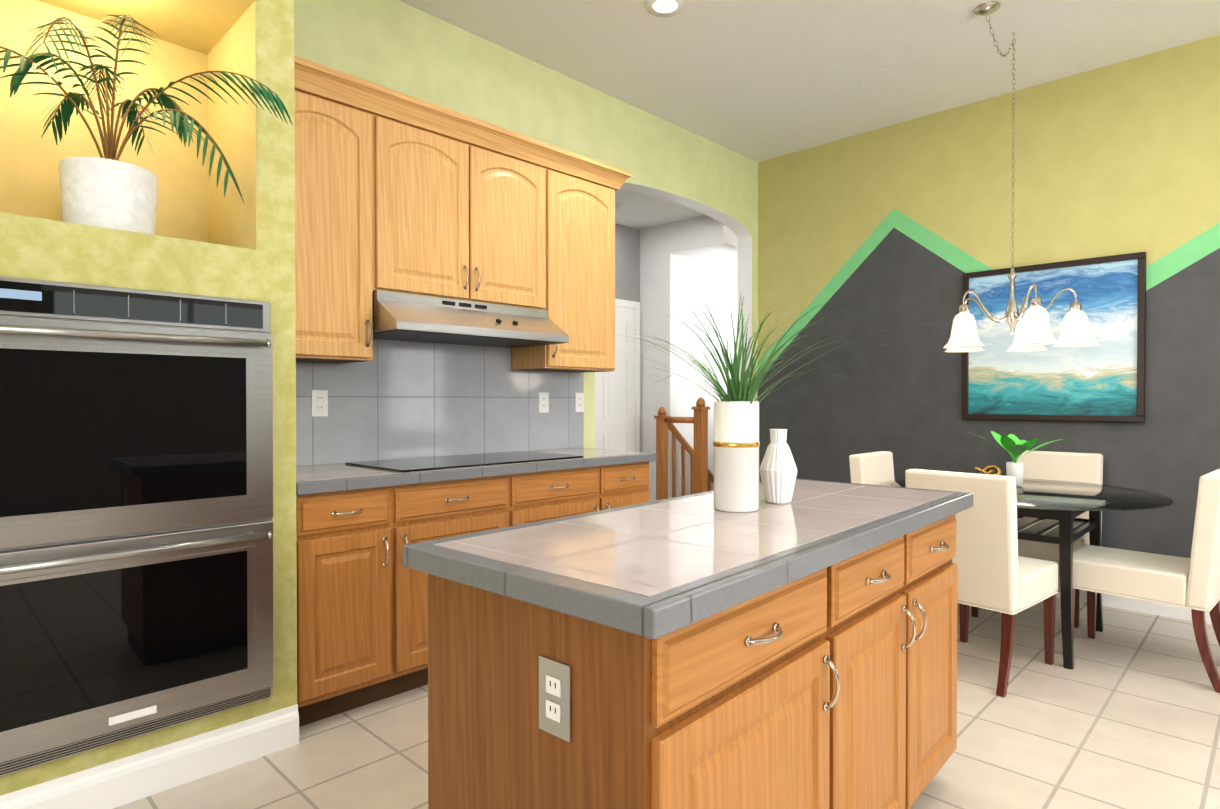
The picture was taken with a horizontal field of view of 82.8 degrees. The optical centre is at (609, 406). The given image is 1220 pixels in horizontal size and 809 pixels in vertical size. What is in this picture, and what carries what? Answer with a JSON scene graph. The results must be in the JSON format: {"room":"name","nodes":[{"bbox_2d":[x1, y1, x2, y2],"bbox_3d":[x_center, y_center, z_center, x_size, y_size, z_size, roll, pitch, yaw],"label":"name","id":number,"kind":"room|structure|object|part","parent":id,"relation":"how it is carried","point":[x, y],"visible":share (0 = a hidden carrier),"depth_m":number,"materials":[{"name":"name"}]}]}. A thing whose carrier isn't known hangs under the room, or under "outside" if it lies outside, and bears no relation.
{"room":"kitchen","nodes":[
{"label":"kitchen","id":0,"kind":"room"},
{"bbox_2d":[0,0,296,795],"bbox_3d":[-3.133,-0.384,0.924,0.772,3.180,5.000,1,1,44],"label":"wall","id":1,"kind":"structure","parent":0,"point":[208,238],"depth_m":2.40,"materials":[{"name":"yellow paint"}]},
{"bbox_2d":[59,156,157,234],"bbox_3d":[-1.569,-0.638,2.174,0.252,0.210,0.252,1,1,44],"label":"pot","id":2,"kind":"object","parent":1,"relation":"in","point":[95,191],"depth_m":2.08,"materials":[{"name":"ceramic"}]},
{"bbox_2d":[0,276,273,775],"bbox_3d":[-1.603,0.321,2.237,0.617,1.355,0.815,1,1,44],"label":"wall oven","id":3,"kind":"object","parent":1,"relation":"in","point":[136,527],"visible":1,"depth_m":2.05,"materials":[{"name":"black metal"}]},
{"bbox_2d":[0,14,291,234],"bbox_3d":[-1.486,-0.834,2.034,0.676,0.606,0.960,1,1,44],"label":"palm","id":4,"kind":"object","parent":1,"relation":"in","point":[109,190],"visible":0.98,"depth_m":2.09,"materials":[{"name":"plant"}]},
{"bbox_2d":[0,704,298,808],"bbox_3d":[-2.851,1.141,0.664,0.016,0.135,5.000,1,1,44],"label":"baseboard","id":5,"kind":"structure","parent":1,"relation":"attached to","point":[123,781],"depth_m":2.15,"materials":[{"name":"white wood"}]},
{"bbox_2d":[294,0,757,448],"bbox_3d":[-0.170,-0.418,4.411,0.140,3.180,4.130,1,1,44],"label":"wall","id":6,"kind":"structure","parent":0,"point":[401,47],"depth_m":4.06,"materials":[{"name":"green"}]},
{"bbox_2d":[294,56,381,367],"bbox_3d":[-1.281,-0.781,2.927,0.312,1.165,0.451,1,1,44],"label":"upper cabinet","id":7,"kind":"object","parent":6,"relation":"attached to","point":[334,111],"depth_m":2.85,"materials":[{"name":"brown wood"}]},
{"bbox_2d":[296,339,583,465],"bbox_3d":[-0.862,-0.081,3.597,0.010,0.679,1.986,1,1,44],"label":"backsplash","id":8,"kind":"structure","parent":6,"relation":"attached to","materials":[{"name":"tile"}]},
{"bbox_2d":[311,390,327,416],"bbox_3d":[-1.310,-0.016,3.126,0.007,0.118,0.072,1,1,44],"label":"outlet","id":9,"kind":"object","parent":8,"relation":"attached to","point":[319,398],"visible":1,"depth_m":3.12,"materials":[{"name":"white plastic"}]},
{"bbox_2d":[539,392,548,412],"bbox_3d":[-0.388,-0.025,4.069,0.007,0.118,0.072,1,1,44],"label":"outlet","id":10,"kind":"object","parent":8,"relation":"attached to","point":[543,402],"visible":1,"depth_m":4.07,"materials":[{"name":"white plastic"}]},
{"bbox_2d":[575,393,583,411],"bbox_3d":[-0.186,-0.027,4.277,0.007,0.118,0.072,1,1,44],"label":"outlet","id":11,"kind":"object","parent":8,"relation":"attached to","point":[579,402],"visible":1,"depth_m":4.27,"materials":[{"name":"white plastic"}]},
{"bbox_2d":[374,83,573,351],"bbox_3d":[-0.721,-0.848,3.375,0.487,1.040,0.973,1,1,44],"label":"upper cabinet","id":12,"kind":"object","parent":6,"relation":"attached to","point":[454,275],"depth_m":3.30,"materials":[{"name":"brown wood"}]},
{"bbox_2d":[373,290,568,347],"bbox_3d":[-0.721,-0.415,3.379,0.487,0.182,0.965,1,1,44],"label":"hood","id":13,"kind":"object","parent":12,"relation":"attached to","point":[400,317],"depth_m":3.25,"materials":[{"name":"silver metal"}]},
{"bbox_2d":[506,153,621,375],"bbox_3d":[-0.258,-0.792,3.975,0.312,1.165,0.532,1,1,44],"label":"upper cabinet","id":14,"kind":"object","parent":6,"relation":"attached to","point":[595,184],"depth_m":3.91,"materials":[{"name":"brown wood"}]},
{"bbox_2d":[615,224,639,301],"bbox_3d":[-1.295,-0.207,4.764,0.140,2.750,4.340,1,1,44],"label":"wall","id":15,"kind":"structure","parent":0,"point":[627,263],"depth_m":6.12,"materials":[{"name":"grey paint"}]},
{"bbox_2d":[595,299,639,451],"bbox_3d":[-0.012,0.109,5.904,0.103,2.095,0.890,1,1,44],"label":"door leaf","id":16,"kind":"structure","parent":15,"relation":"in","point":[617,408],"depth_m":6.08,"materials":[{"name":"white wood"}]},
{"bbox_2d":[615,189,704,229],"bbox_3d":[-0.292,-1.611,5.127,1.049,0.050,6.000,1,1,44],"label":"ceiling","id":17,"kind":"structure","parent":0,"point":[643,211],"depth_m":5.65,"materials":[{"name":"white paint"}]},
{"bbox_2d":[615,203,628,210],"bbox_3d":[0.090,-1.572,5.453,0.124,0.034,0.124,1,1,44],"label":"smoke detector","id":18,"kind":"object","parent":17,"relation":"attached to","point":[621,206],"visible":0.92,"depth_m":5.41,"materials":[{"name":"white plastic"}]},
{"bbox_2d":[113,598,1219,808],"bbox_3d":[0.844,1.228,1.250,8.250,0.050,11.000,1,1,44],"label":"floor","id":19,"kind":"structure","parent":0,"point":[1124,713],"depth_m":2.47,"materials":[{"name":"tile"}]},
{"bbox_2d":[296,488,401,726],"bbox_3d":[-1.207,0.750,2.824,0.601,0.875,0.386,1,1,44],"label":"base cabinet","id":20,"kind":"object","parent":19,"relation":"on","point":[347,542],"depth_m":2.62,"materials":[{"name":"brown wood"}]},
{"bbox_2d":[296,448,656,495],"bbox_3d":[-0.648,0.284,3.375,0.626,0.044,1.961,1,1,44],"label":"countertop","id":21,"kind":"structure","parent":20,"relation":"on","point":[311,479],"depth_m":2.94,"materials":[{"name":"grey tile"}]},
{"bbox_2d":[342,448,573,471],"bbox_3d":[-0.673,0.257,3.355,0.515,0.008,1.015,1,1,44],"label":"cooktop","id":22,"kind":"object","parent":21,"relation":"in","point":[519,456],"depth_m":3.27,"materials":[{"name":"black glass"}]},
{"bbox_2d":[398,476,513,692],"bbox_3d":[-0.870,0.746,3.170,0.601,0.875,0.580,1,1,44],"label":"base cabinet","id":23,"kind":"object","parent":19,"relation":"on","point":[426,512],"depth_m":2.87,"materials":[{"name":"brown wood"}]},
{"bbox_2d":[514,468,605,525],"bbox_3d":[-0.464,0.742,3.585,0.601,0.875,0.580,1,1,44],"label":"base cabinet","id":24,"kind":"object","parent":19,"relation":"on","point":[539,496],"depth_m":3.37,"materials":[{"name":"brown wood"}]},
{"bbox_2d":[606,460,653,508],"bbox_3d":[-0.122,0.739,3.936,0.601,0.875,0.400,1,1,44],"label":"base cabinet","id":25,"kind":"object","parent":19,"relation":"on","point":[626,484],"depth_m":3.72,"materials":[{"name":"brown wood"}]},
{"bbox_2d":[654,397,713,500],"bbox_3d":[0.925,0.537,6.069,0.464,1.237,1.117,1,1,44],"label":"stair railing","id":26,"kind":"object","parent":19,"relation":"on","point":[701,477],"visible":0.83,"depth_m":5.79,"materials":[{"name":"brown wood"}]},
{"bbox_2d":[428,503,972,808],"bbox_3d":[0.375,0.760,1.790,0.622,0.875,1.564,1,1,42],"label":"kitchen island","id":27,"kind":"object","parent":19,"relation":"on","point":[700,651],"depth_m":1.30,"materials":[{"name":"brown wood"}]},
{"bbox_2d":[539,655,571,741],"bbox_3d":[-0.093,0.489,1.162,0.075,0.125,0.007,1,1,42],"label":"outlet","id":28,"kind":"object","parent":27,"relation":"attached to","point":[555,671],"depth_m":1.16,"materials":[{"name":"beige plastic"}]},
{"bbox_2d":[402,479,972,642],"bbox_3d":[0.365,0.300,1.803,0.652,0.044,1.640,1,1,42],"label":"island countertop","id":29,"kind":"structure","parent":27,"relation":"on","point":[636,571],"depth_m":1.37,"materials":[{"name":"grey tile"}]},
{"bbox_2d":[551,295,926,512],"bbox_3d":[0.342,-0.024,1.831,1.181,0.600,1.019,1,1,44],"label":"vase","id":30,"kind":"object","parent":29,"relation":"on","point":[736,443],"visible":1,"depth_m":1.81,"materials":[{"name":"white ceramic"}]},
{"bbox_2d":[760,429,796,503],"bbox_3d":[0.483,0.169,1.986,0.105,0.210,0.105,1,1,44],"label":"ribbed vase","id":31,"kind":"object","parent":29,"relation":"on","point":[778,471],"visible":1,"depth_m":1.96,"materials":[{"name":"white ceramic"}]},
{"bbox_2d":[849,451,978,616],"bbox_3d":[1.730,0.729,3.930,0.594,0.905,0.446,1,1,44],"label":"dining chair","id":32,"kind":"object","parent":19,"relation":"on","point":[873,468],"visible":0.23,"depth_m":4.00,"materials":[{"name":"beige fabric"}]},
{"bbox_3d":[1.732,0.560,3.927,0.590,0.567,0.446,1,1,44],"label":"seat","id":33,"kind":"part","parent":32,"relation":"part of","materials":[{"name":"beige fabric"}]},
{"bbox_2d":[905,469,1059,696],"bbox_3d":[1.702,0.736,3.166,0.594,0.905,0.446,0,1,-40],"label":"dining chair","id":34,"kind":"object","parent":19,"relation":"on","point":[996,573],"visible":0.71,"depth_m":2.92,"materials":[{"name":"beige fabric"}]},
{"bbox_3d":[1.704,0.567,3.166,0.590,0.567,0.446,0,1,-40],"label":"seat","id":35,"kind":"part","parent":34,"relation":"part of","materials":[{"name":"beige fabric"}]},
{"bbox_2d":[890,478,1172,669],"bbox_3d":[2.121,0.806,3.592,1.240,0.752,1.240,1,1,44],"label":"dining table","id":36,"kind":"object","parent":19,"relation":"on","point":[1050,504],"visible":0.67,"depth_m":3.26,"materials":[{"name":"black glass"}]},
{"bbox_2d":[974,465,1000,474],"bbox_3d":[2.106,0.363,3.873,0.137,0.076,0.078,1,1,44],"label":"knot","id":37,"kind":"object","parent":36,"relation":"on","point":[984,471],"visible":0.79,"depth_m":3.87,"materials":[{"name":"gold metal"}]},
{"bbox_2d":[975,431,1061,484],"bbox_3d":[2.211,0.283,3.798,0.435,0.287,0.376,1,1,44],"label":"potted plant","id":38,"kind":"object","parent":36,"relation":"on","point":[1014,446],"visible":0.79,"depth_m":3.78,"materials":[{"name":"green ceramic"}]},
{"bbox_3d":[2.231,0.366,3.815,0.086,0.120,0.086,1,1,44],"label":"pot","id":39,"kind":"part","parent":38,"relation":"part of","materials":[{"name":"white ceramic"}]},
{"bbox_2d":[994,450,1102,627],"bbox_3d":[2.537,0.728,4.017,0.446,0.905,0.594,1,1,44],"label":"dining chair","id":40,"kind":"object","parent":19,"relation":"on","point":[1068,466],"visible":0.15,"depth_m":4.07,"materials":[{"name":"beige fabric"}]},
{"bbox_3d":[2.535,0.559,4.014,0.446,0.567,0.590,1,1,44],"label":"seat","id":41,"kind":"part","parent":40,"relation":"part of","materials":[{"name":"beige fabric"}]},
{"bbox_2d":[1059,469,1219,692],"bbox_3d":[2.492,0.736,3.212,0.446,0.905,0.594,-1,1,-42],"label":"dining chair","id":42,"kind":"object","parent":19,"relation":"on","point":[1192,583],"visible":0.85,"depth_m":3.00,"materials":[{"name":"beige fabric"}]},
{"bbox_3d":[2.491,0.567,3.211,0.446,0.567,0.590,-1,1,-42],"label":"seat","id":43,"kind":"part","parent":42,"relation":"part of","materials":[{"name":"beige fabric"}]},
{"bbox_2d":[640,215,736,501],"bbox_3d":[1.274,-0.226,6.644,1.190,2.750,1.940,1,1,44],"label":"wall block","id":44,"kind":"object","parent":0,"point":[687,261],"visible":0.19,"depth_m":6.17,"materials":[{"name":"white paint"}]},
{"bbox_2d":[399,0,1219,161],"bbox_3d":[0.588,-1.992,0.162,7.140,0.050,9.130,1,1,44],"label":"ceiling","id":45,"kind":"structure","parent":0,"point":[759,80],"depth_m":3.88,"materials":[{"name":"white paint"}]},
{"bbox_2d":[646,0,683,16],"bbox_3d":[0.276,-1.996,3.448,0.190,0.006,0.190,1,1,44],"label":"recessed light","id":46,"kind":"object","parent":45,"relation":"in","point":[663,8],"visible":1,"depth_m":3.46,"materials":[{"name":"white"}]},
{"bbox_2d":[943,1,1097,351],"bbox_3d":[2.149,-1.159,3.700,0.742,1.685,0.807,1,1,44],"label":"chandelier","id":47,"kind":"object","parent":45,"relation":"hanging from","point":[1033,332],"visible":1,"depth_m":3.60,"materials":[{"name":"white glass"}]},
{"bbox_2d":[758,34,1219,575],"bbox_3d":[3.728,-0.408,3.393,7.140,3.180,0.142,1,1,44],"label":"wall","id":48,"kind":"structure","parent":0,"point":[898,230],"depth_m":4.51,"materials":[{"name":"grey paint"}]},
{"bbox_2d":[962,252,1145,421],"bbox_3d":[2.697,-0.399,4.272,0.966,0.967,0.038,1,1,44],"label":"picture","id":49,"kind":"object","parent":48,"relation":"attached to","point":[1103,380],"visible":0.94,"depth_m":4.20,"materials":[{"name":"blue"}]},
{"bbox_2d":[1056,576,1211,623],"bbox_3d":[3.724,1.115,3.304,7.000,0.135,0.016,1,1,44],"label":"baseboard","id":50,"kind":"structure","parent":48,"relation":"attached to","point":[1119,602],"depth_m":3.95,"materials":[{"name":"white"}]}
]}

